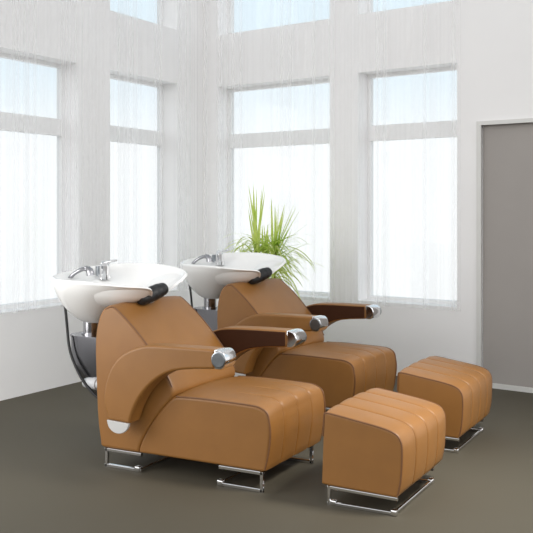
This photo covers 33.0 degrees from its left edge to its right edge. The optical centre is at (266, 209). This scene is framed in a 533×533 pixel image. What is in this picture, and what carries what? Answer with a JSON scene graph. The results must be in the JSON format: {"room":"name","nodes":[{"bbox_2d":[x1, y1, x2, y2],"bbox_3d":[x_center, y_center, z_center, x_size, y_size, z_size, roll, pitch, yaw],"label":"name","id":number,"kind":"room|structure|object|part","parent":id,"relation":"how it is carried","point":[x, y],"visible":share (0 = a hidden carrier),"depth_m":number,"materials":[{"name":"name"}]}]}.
{"room":"salon","nodes":[
{"label":"salon","id":0,"kind":"room"},
{"bbox_2d":[0,0,202,400],"bbox_3d":[-1.827,-1.050,6.303,0.200,4.700,4.600,0,0,30],"label":"wall","id":1,"kind":"structure","parent":0,"point":[93,42],"depth_m":6.94,"materials":[{"name":"white paint"}]},
{"bbox_2d":[0,52,63,309],"bbox_3d":[-1.917,-0.205,6.292,0.065,1.810,1.390,0,0,30],"label":"window","id":2,"kind":"structure","parent":1,"relation":"in","point":[12,122],"depth_m":6.79,"materials":[{"name":"white paint"}]},
{"bbox_2d":[110,74,162,263],"bbox_3d":[-1.158,-0.205,7.592,0.065,1.810,0.900,0,0,30],"label":"window","id":3,"kind":"structure","parent":1,"relation":"in","point":[117,133],"depth_m":7.92,"materials":[{"name":"white paint"}]},
{"bbox_2d":[157,0,162,25],"bbox_3d":[-1.161,-2.315,7.593,0.050,1.470,0.900,0,0,30],"label":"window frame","id":4,"kind":"structure","parent":1,"relation":"in","point":[159,2],"depth_m":7.96,"materials":[{"name":"white paint"}]},
{"bbox_2d":[0,376,532,532],"bbox_3d":[0.000,1.350,2.119,11.000,0.100,12.239,0,0,0],"label":"floor","id":5,"kind":"structure","parent":0,"point":[55,478],"depth_m":4.20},
{"bbox_2d":[52,259,325,492],"bbox_3d":[-0.473,0.788,4.731,1.451,1.024,0.868,0,0,28],"label":"chair","id":6,"kind":"object","parent":5,"relation":"on","point":[163,382],"visible":0.99,"depth_m":4.47,"materials":[{"name":"beige leather"}]},
{"bbox_3d":[-0.721,1.058,4.383,0.130,0.060,0.014,0,0,28],"label":"plate","id":7,"kind":"part","parent":6,"relation":"part of","materials":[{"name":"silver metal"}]},
{"bbox_2d":[52,259,186,322],"bbox_3d":[-0.798,0.446,4.887,0.734,0.339,0.672,0,0,0],"label":"basin","id":8,"kind":"object","parent":6,"relation":"in","point":[91,294],"depth_m":4.78,"materials":[{"name":"white ceramic"}]},
{"bbox_3d":[-0.497,0.837,4.317,0.636,0.391,0.100,0,0,28],"label":"armrest","id":9,"kind":"part","parent":6,"relation":"part of","materials":[{"name":"beige leather"}]},
{"bbox_3d":[-0.516,0.839,4.745,0.488,0.729,0.612,0,0,28],"label":"backrest","id":10,"kind":"part","parent":6,"relation":"part of","materials":[{"name":"beige leather"}]},
{"bbox_3d":[-0.164,1.042,4.557,0.735,0.324,0.612,0,0,28],"label":"seat","id":11,"kind":"part","parent":6,"relation":"part of","materials":[{"name":"beige leather"}]},
{"bbox_3d":[-0.175,0.837,4.922,0.621,0.377,0.008,0,0,28],"label":"panel","id":12,"kind":"part","parent":6,"relation":"part of","materials":[{"name":"brown leather"}]},
{"bbox_3d":[-0.147,0.837,4.974,0.636,0.391,0.116,0,0,28],"label":"armrest","id":13,"kind":"part","parent":6,"relation":"part of","materials":[{"name":"beige leather"}]},
{"bbox_2d":[223,185,317,298],"bbox_3d":[-0.013,0.544,7.080,0.800,1.513,0.875,0,0,-40],"label":"potted plant","id":14,"kind":"object","parent":5,"relation":"on","point":[259,244],"visible":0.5,"depth_m":7.06,"materials":[{"name":"green plant"}]},
{"bbox_2d":[180,249,396,410],"bbox_3d":[0.082,0.788,6.023,1.451,1.024,0.868,0,0,32],"label":"chair","id":15,"kind":"object","parent":5,"relation":"on","point":[244,292],"visible":0.77,"depth_m":5.83,"materials":[{"name":"beige leather"}]},
{"bbox_2d":[180,249,285,298],"bbox_3d":[-0.230,0.446,6.201,0.732,0.339,0.684,0,0,0],"label":"basin","id":16,"kind":"object","parent":15,"relation":"in","point":[212,276],"depth_m":6.09,"materials":[{"name":"white ceramic"}]},
{"bbox_3d":[-0.189,1.058,5.694,0.130,0.060,0.014,0,0,32],"label":"plate","id":17,"kind":"part","parent":15,"relation":"part of","materials":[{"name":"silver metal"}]},
{"bbox_3d":[0.040,0.839,6.040,0.488,0.729,0.612,0,0,32],"label":"backrest","id":18,"kind":"part","parent":15,"relation":"part of","materials":[{"name":"beige leather"}]},
{"bbox_3d":[0.030,0.837,5.612,0.636,0.391,0.100,0,0,32],"label":"armrest","id":19,"kind":"part","parent":15,"relation":"part of","materials":[{"name":"beige leather"}]},
{"bbox_3d":[0.379,1.042,5.828,0.735,0.324,0.612,0,0,32],"label":"seat","id":20,"kind":"part","parent":15,"relation":"part of","materials":[{"name":"beige leather"}]},
{"bbox_3d":[0.393,0.837,6.193,0.621,0.377,0.008,0,0,32],"label":"panel","id":21,"kind":"part","parent":15,"relation":"part of","materials":[{"name":"brown leather"}]},
{"bbox_3d":[0.424,0.837,6.243,0.636,0.391,0.116,0,0,32],"label":"armrest","id":22,"kind":"part","parent":15,"relation":"part of","materials":[{"name":"beige leather"}]},
{"bbox_2d":[322,388,445,515],"bbox_3d":[0.560,1.091,4.164,0.391,0.419,0.635,0,0,28],"label":"ottoman","id":23,"kind":"object","parent":5,"relation":"on","point":[378,442],"visible":1,"depth_m":3.94,"materials":[{"name":"beige leather"}]},
{"bbox_3d":[0.532,1.258,4.122,0.326,0.085,0.536,0,0,28],"label":"frame","id":24,"kind":"part","parent":23,"relation":"part of","materials":[{"name":"silver metal"}]},
{"bbox_2d":[397,356,491,452],"bbox_3d":[1.032,1.091,5.153,0.391,0.419,0.635,0,0,28],"label":"ottoman","id":25,"kind":"object","parent":5,"relation":"on","point":[463,390],"visible":0.75,"depth_m":4.94,"materials":[{"name":"brown leather"}]},
{"bbox_3d":[1.005,1.258,5.111,0.326,0.085,0.536,0,0,28],"label":"frame","id":26,"kind":"part","parent":25,"relation":"part of","materials":[{"name":"silver metal"}]},
{"bbox_2d":[203,0,532,375],"bbox_3d":[1.070,-1.050,7.151,4.450,4.700,0.200,0,0,36],"label":"wall","id":27,"kind":"structure","parent":0,"point":[489,42],"depth_m":7.26,"materials":[{"name":"white paint"}]},
{"bbox_2d":[228,0,233,33],"bbox_3d":[0.146,-2.315,7.922,1.194,1.470,0.050,0,0,36],"label":"window frame","id":28,"kind":"structure","parent":27,"relation":"in","point":[230,2],"depth_m":8.26,"materials":[{"name":"white paint"}]},
{"bbox_2d":[228,79,329,295],"bbox_3d":[0.145,-0.190,7.920,1.194,1.840,0.065,0,0,36],"label":"window","id":29,"kind":"structure","parent":27,"relation":"in","point":[312,136],"depth_m":8.03,"materials":[{"name":"white paint"}]},
{"bbox_2d":[367,0,372,12],"bbox_3d":[1.189,-2.315,7.157,0.858,1.470,0.050,0,0,36],"label":"window","id":30,"kind":"structure","parent":27,"relation":"in","point":[369,2],"depth_m":7.38,"materials":[{"name":"white paint"}]},
{"bbox_2d":[367,66,456,304],"bbox_3d":[1.187,-0.190,7.155,0.858,1.840,0.065,0,0,36],"label":"window","id":31,"kind":"structure","parent":27,"relation":"in","point":[438,129],"depth_m":7.27,"materials":[{"name":"white paint"}]},
{"bbox_2d":[476,118,532,387],"bbox_3d":[2.001,0.323,6.386,1.045,1.955,0.092,0,0,36],"label":"door","id":32,"kind":"structure","parent":27,"relation":"in","point":[507,343],"depth_m":6.57,"materials":[{"name":"grey paint"}]},
{"bbox_2d":[492,383,532,392],"bbox_3d":[1.968,1.282,6.341,1.045,0.035,0.017,0,0,36],"label":"baseboard","id":33,"kind":"structure","parent":27,"relation":"attached to","point":[494,385],"depth_m":6.48,"materials":[{"name":"white paint"}]}
]}

